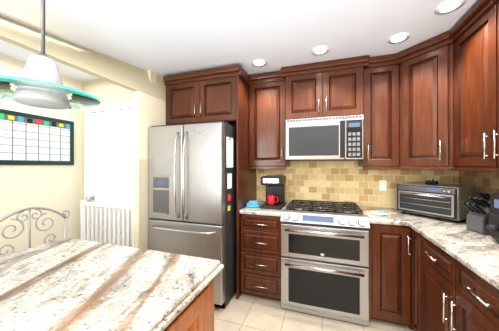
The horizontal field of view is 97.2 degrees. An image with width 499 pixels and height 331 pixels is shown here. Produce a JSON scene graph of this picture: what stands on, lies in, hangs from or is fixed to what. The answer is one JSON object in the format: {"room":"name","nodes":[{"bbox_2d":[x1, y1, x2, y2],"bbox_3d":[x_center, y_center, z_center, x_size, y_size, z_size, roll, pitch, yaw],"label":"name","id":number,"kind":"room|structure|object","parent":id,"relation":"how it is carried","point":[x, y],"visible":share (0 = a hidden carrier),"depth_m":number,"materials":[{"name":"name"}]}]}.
{"room":"kitchen","nodes":[
{"label":"kitchen","id":0,"kind":"room"},
{"bbox_2d":[0,54,81,255],"bbox_3d":[-2.828,0.160,0.865,0.100,2.440,4.300,0,0,18],"label":"wall","id":1,"kind":"structure","parent":0,"point":[58,188],"depth_m":2.38,"materials":[{"name":"beige paint"}]},
{"bbox_2d":[0,113,69,160],"bbox_3d":[-2.268,-0.272,2.299,0.006,0.443,0.725,0,0,18],"label":"grid","id":2,"kind":"object","parent":1,"relation":"attached to","point":[25,139],"visible":1,"depth_m":2.30,"materials":[{"name":"white"}]},
{"bbox_2d":[0,109,73,164],"bbox_3d":[-2.281,-0.270,2.303,0.020,0.530,0.815,0,0,18],"label":"frame","id":3,"kind":"object","parent":1,"relation":"attached to","point":[18,162],"visible":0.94,"depth_m":2.39,"materials":[{"name":"teal"}]},
{"bbox_2d":[82,70,156,199],"bbox_3d":[-1.599,0.160,2.668,1.085,2.440,0.100,0,0,18],"label":"wall","id":4,"kind":"structure","parent":0,"point":[104,92],"depth_m":2.66,"materials":[{"name":"beige paint"}]},
{"bbox_2d":[84,102,133,246],"bbox_3d":[-1.642,0.330,2.581,0.900,2.100,0.089,0,0,18],"label":"hall door","id":5,"kind":"structure","parent":4,"relation":"in","point":[109,154],"depth_m":2.62,"materials":[{"name":"white paint"}]},
{"bbox_2d":[134,91,165,249],"bbox_3d":[-0.981,0.315,2.709,0.063,2.130,1.030,0,0,18],"label":"wall","id":6,"kind":"structure","parent":0,"point":[149,111],"depth_m":2.26,"materials":[{"name":"beige paint"}]},
{"bbox_2d":[0,16,165,101],"bbox_3d":[-2.084,-0.905,0.985,1.061,0.310,5.000,0,0,18],"label":"header","id":7,"kind":"object","parent":6,"relation":"attached to","point":[102,66],"visible":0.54,"depth_m":1.84,"materials":[{"name":"beige paint"}]},
{"bbox_2d":[0,0,476,81],"bbox_3d":[-0.673,-1.110,0.513,4.410,0.100,5.200,0,0,18],"label":"ceiling","id":8,"kind":"structure","parent":0,"point":[162,38],"depth_m":1.70,"materials":[{"name":"white paint"}]},
{"bbox_2d":[0,0,100,109],"bbox_3d":[-0.797,-0.647,0.850,0.372,0.823,0.372,0,0,18],"label":"pendant lamp","id":9,"kind":"object","parent":8,"relation":"hanging from","point":[38,83],"visible":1,"depth_m":0.81,"materials":[{"name":"grey glass"}]},
{"bbox_2d":[163,68,246,131],"bbox_3d":[-0.460,-0.725,2.730,0.904,0.500,0.656,0,0,18],"label":"upper cabinet","id":10,"kind":"object","parent":8,"relation":"attached to","point":[212,96],"depth_m":2.41,"materials":[{"name":"brown wood"}]},
{"bbox_2d":[252,59,266,66],"bbox_3d":[0.099,-1.053,2.269,0.156,0.010,0.156,0,0,18],"label":"recessed light","id":11,"kind":"object","parent":8,"relation":"in","point":[258,63],"visible":1,"depth_m":2.27,"materials":[{"name":"white"}]},
{"bbox_2d":[247,68,289,167],"bbox_3d":[0.247,-0.524,2.657,0.435,1.068,0.346,0,0,18],"label":"upper cabinet","id":12,"kind":"object","parent":8,"relation":"attached to","point":[266,126],"depth_m":2.51,"materials":[{"name":"brown wood"}]},
{"bbox_2d":[311,46,328,54],"bbox_3d":[0.649,-1.053,2.022,0.156,0.010,0.156,0,0,18],"label":"recessed light","id":13,"kind":"object","parent":8,"relation":"in","point":[320,50],"visible":1,"depth_m":2.02,"materials":[{"name":"white glass"}]},
{"bbox_2d":[283,55,366,119],"bbox_3d":[0.811,-0.776,2.442,0.766,0.563,0.396,0,0,18],"label":"upper cabinet","id":14,"kind":"object","parent":8,"relation":"attached to","point":[332,88],"depth_m":2.25,"materials":[{"name":"brown wood"}]},
{"bbox_2d":[285,115,363,160],"bbox_3d":[0.807,-0.273,2.431,0.754,0.434,0.414,0,0,18],"label":"microwave","id":15,"kind":"object","parent":14,"relation":"attached to","point":[338,138],"visible":1,"depth_m":2.23,"materials":[{"name":"silver plastic"}]},
{"bbox_2d":[358,52,398,167],"bbox_3d":[1.333,-0.524,2.294,0.315,1.068,0.346,0,0,18],"label":"upper cabinet","id":16,"kind":"object","parent":8,"relation":"attached to","point":[381,122],"depth_m":2.14,"materials":[{"name":"brown wood"}]},
{"bbox_2d":[388,33,409,43],"bbox_3d":[1.237,-1.053,1.825,0.156,0.010,0.156,0,0,18],"label":"recessed light","id":17,"kind":"object","parent":8,"relation":"in","point":[398,38],"visible":1,"depth_m":1.82,"materials":[{"name":"white glass"}]},
{"bbox_2d":[399,32,446,167],"bbox_3d":[1.729,-0.524,2.023,0.608,1.068,0.608,0,0,18],"label":"upper cabinet","id":18,"kind":"object","parent":8,"relation":"attached to","point":[432,103],"depth_m":1.90,"materials":[{"name":"brown wood"}]},
{"bbox_2d":[434,0,465,14],"bbox_3d":[1.325,-1.053,1.458,0.156,0.010,0.156,0,0,18],"label":"recessed light","id":19,"kind":"object","parent":8,"relation":"in","point":[447,6],"visible":1,"depth_m":1.46,"materials":[{"name":"white glass"}]},
{"bbox_2d":[447,0,498,167],"bbox_3d":[1.610,-0.524,1.253,0.346,1.068,0.916,0,0,18],"label":"upper cabinet","id":20,"kind":"object","parent":8,"relation":"attached to","point":[473,42],"depth_m":1.49,"materials":[{"name":"brown wood"}]},
{"bbox_2d":[214,293,413,330],"bbox_3d":[-0.673,1.430,0.513,4.410,0.100,5.200,0,0,18],"label":"floor","id":21,"kind":"structure","parent":0,"point":[246,312],"depth_m":1.96,"materials":[{"name":"tile"}]},
{"bbox_2d":[0,207,69,254],"bbox_3d":[-1.399,0.841,1.526,0.508,1.080,0.529,0,0,18],"label":"chair","id":22,"kind":"object","parent":21,"relation":"on","point":[29,215],"visible":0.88,"depth_m":1.59,"materials":[{"name":"grey metal"}]},
{"bbox_2d":[81,200,133,246],"bbox_3d":[-1.567,0.895,2.468,0.875,0.970,0.044,0,0,18],"label":"gate","id":23,"kind":"object","parent":21,"relation":"on","point":[84,203],"visible":0.33,"depth_m":2.48,"materials":[{"name":"white"}]},
{"bbox_2d":[168,282,213,330],"bbox_3d":[-1.020,0.941,0.089,1.031,0.878,2.376,0,0,18],"label":"kitchen island","id":24,"kind":"object","parent":21,"relation":"on","point":[199,316],"depth_m":0.91,"materials":[{"name":"brown wood"}]},
{"bbox_2d":[0,238,223,330],"bbox_3d":[-1.032,0.478,0.082,1.102,0.046,2.454,0,0,18],"label":"island countertop","id":25,"kind":"structure","parent":24,"relation":"on","point":[66,284],"depth_m":0.83,"materials":[{"name":"white stone"}]},
{"bbox_2d":[149,121,241,308],"bbox_3d":[-0.525,0.480,2.568,0.862,1.800,0.969,0,0,18],"label":"fridge","id":26,"kind":"object","parent":21,"relation":"on","point":[192,189],"visible":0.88,"depth_m":2.15,"materials":[{"name":"grey metal"}]},
{"bbox_2d":[240,213,280,300],"bbox_3d":[0.206,0.942,2.532,0.435,0.874,0.609,0,0,18],"label":"base cabinet","id":27,"kind":"object","parent":21,"relation":"on","point":[260,237],"depth_m":2.24,"materials":[{"name":"brown wood"}]},
{"bbox_2d":[240,201,290,216],"bbox_3d":[0.201,0.483,2.518,0.438,0.040,0.638,0,0,18],"label":"countertop","id":28,"kind":"structure","parent":27,"relation":"on","point":[252,212],"depth_m":2.26,"materials":[{"name":"white stone"}]},
{"bbox_2d":[246,200,259,207],"bbox_3d":[0.044,0.429,2.466,0.145,0.064,0.122,0,0,12],"label":"towel","id":29,"kind":"object","parent":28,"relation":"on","point":[254,203],"visible":1,"depth_m":2.42,"materials":[{"name":"blue fabric"}]},
{"bbox_2d":[260,175,285,209],"bbox_3d":[0.270,0.289,2.465,0.230,0.345,0.300,0,0,18],"label":"coffee maker","id":30,"kind":"object","parent":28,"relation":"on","point":[275,185],"visible":0.92,"depth_m":2.41,"materials":[{"name":"black plastic"}]},
{"bbox_2d":[267,195,277,204],"bbox_3d":[0.255,0.376,2.401,0.127,0.100,0.086,0,0,18],"label":"mug","id":31,"kind":"object","parent":30,"relation":"on","point":[270,199],"visible":1,"depth_m":2.38,"materials":[{"name":"red ceramic"}]},
{"bbox_2d":[280,200,369,325],"bbox_3d":[0.747,0.896,2.251,0.758,0.968,0.702,0,0,18],"label":"range","id":32,"kind":"object","parent":21,"relation":"on","point":[324,259],"visible":1,"depth_m":1.98,"materials":[{"name":"silver metal"}]},
{"bbox_2d":[369,225,411,329],"bbox_3d":[1.291,0.942,2.169,0.315,0.874,0.609,0,0,18],"label":"base cabinet","id":33,"kind":"object","parent":21,"relation":"on","point":[390,246],"depth_m":1.88,"materials":[{"name":"brown wood"}]},
{"bbox_2d":[358,205,465,224],"bbox_3d":[1.574,0.483,2.059,0.925,0.040,0.638,0,0,18],"label":"countertop","id":34,"kind":"structure","parent":33,"relation":"on","point":[393,217],"depth_m":1.93,"materials":[{"name":"white stone"}]},
{"bbox_2d":[371,211,387,215],"bbox_3d":[1.220,0.447,2.073,0.146,0.029,0.136,0,0,18],"label":"spoon rest","id":35,"kind":"object","parent":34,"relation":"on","point":[381,213],"visible":1,"depth_m":2.06,"materials":[{"name":"white ceramic"}]},
{"bbox_2d":[412,233,415,330],"bbox_3d":[1.732,0.942,2.032,0.608,0.874,0.588,0,0,18],"label":"base cabinet","id":36,"kind":"object","parent":21,"relation":"on","point":[413,234],"depth_m":1.77,"materials":[{"name":"brown wood"}]},
{"bbox_2d":[416,233,498,330],"bbox_3d":[1.428,0.942,1.124,0.609,0.874,0.938,0,0,18],"label":"base cabinet","id":37,"kind":"object","parent":21,"relation":"on","point":[428,273],"depth_m":1.27,"materials":[{"name":"brown wood"}]},
{"bbox_2d":[408,221,498,292],"bbox_3d":[1.287,0.483,0.748,0.638,0.040,2.090,0,0,18],"label":"countertop","id":38,"kind":"structure","parent":37,"relation":"on","point":[478,253],"depth_m":1.27,"materials":[{"name":"white stone"}]},
{"bbox_2d":[397,179,476,222],"bbox_3d":[1.665,0.293,2.001,0.393,0.335,0.470,0,0,-27],"label":"toaster oven","id":39,"kind":"object","parent":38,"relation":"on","point":[431,197],"visible":0.96,"depth_m":1.87,"materials":[{"name":"silver metal"}]},
{"bbox_2d":[460,192,490,234],"bbox_3d":[1.638,0.323,1.525,0.252,0.277,0.130,0,0,3],"label":"knife block","id":40,"kind":"object","parent":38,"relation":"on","point":[477,218],"visible":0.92,"depth_m":1.51,"materials":[{"name":"silver metal"}]},
{"bbox_2d":[486,192,498,241],"bbox_3d":[1.560,0.304,1.221,0.365,0.314,0.260,0,0,18],"label":"air fryer","id":41,"kind":"object","parent":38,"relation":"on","point":[492,227],"visible":1,"depth_m":1.31,"materials":[{"name":"black plastic"}]},
{"bbox_2d":[286,166,453,207],"bbox_3d":[0.698,0.160,2.743,3.225,2.440,0.100,0,0,18],"label":"wall","id":42,"kind":"structure","parent":0,"point":[359,167],"depth_m":2.50,"materials":[{"name":"beige tile"}]},
{"bbox_2d":[379,180,386,190],"bbox_3d":[1.467,0.220,2.417,0.070,0.114,0.006,0,0,18],"label":"electrical outlet plate","id":43,"kind":"object","parent":42,"relation":"attached to","point":[382,185],"visible":1,"depth_m":2.42,"materials":[{"name":"white plastic"}]}
]}

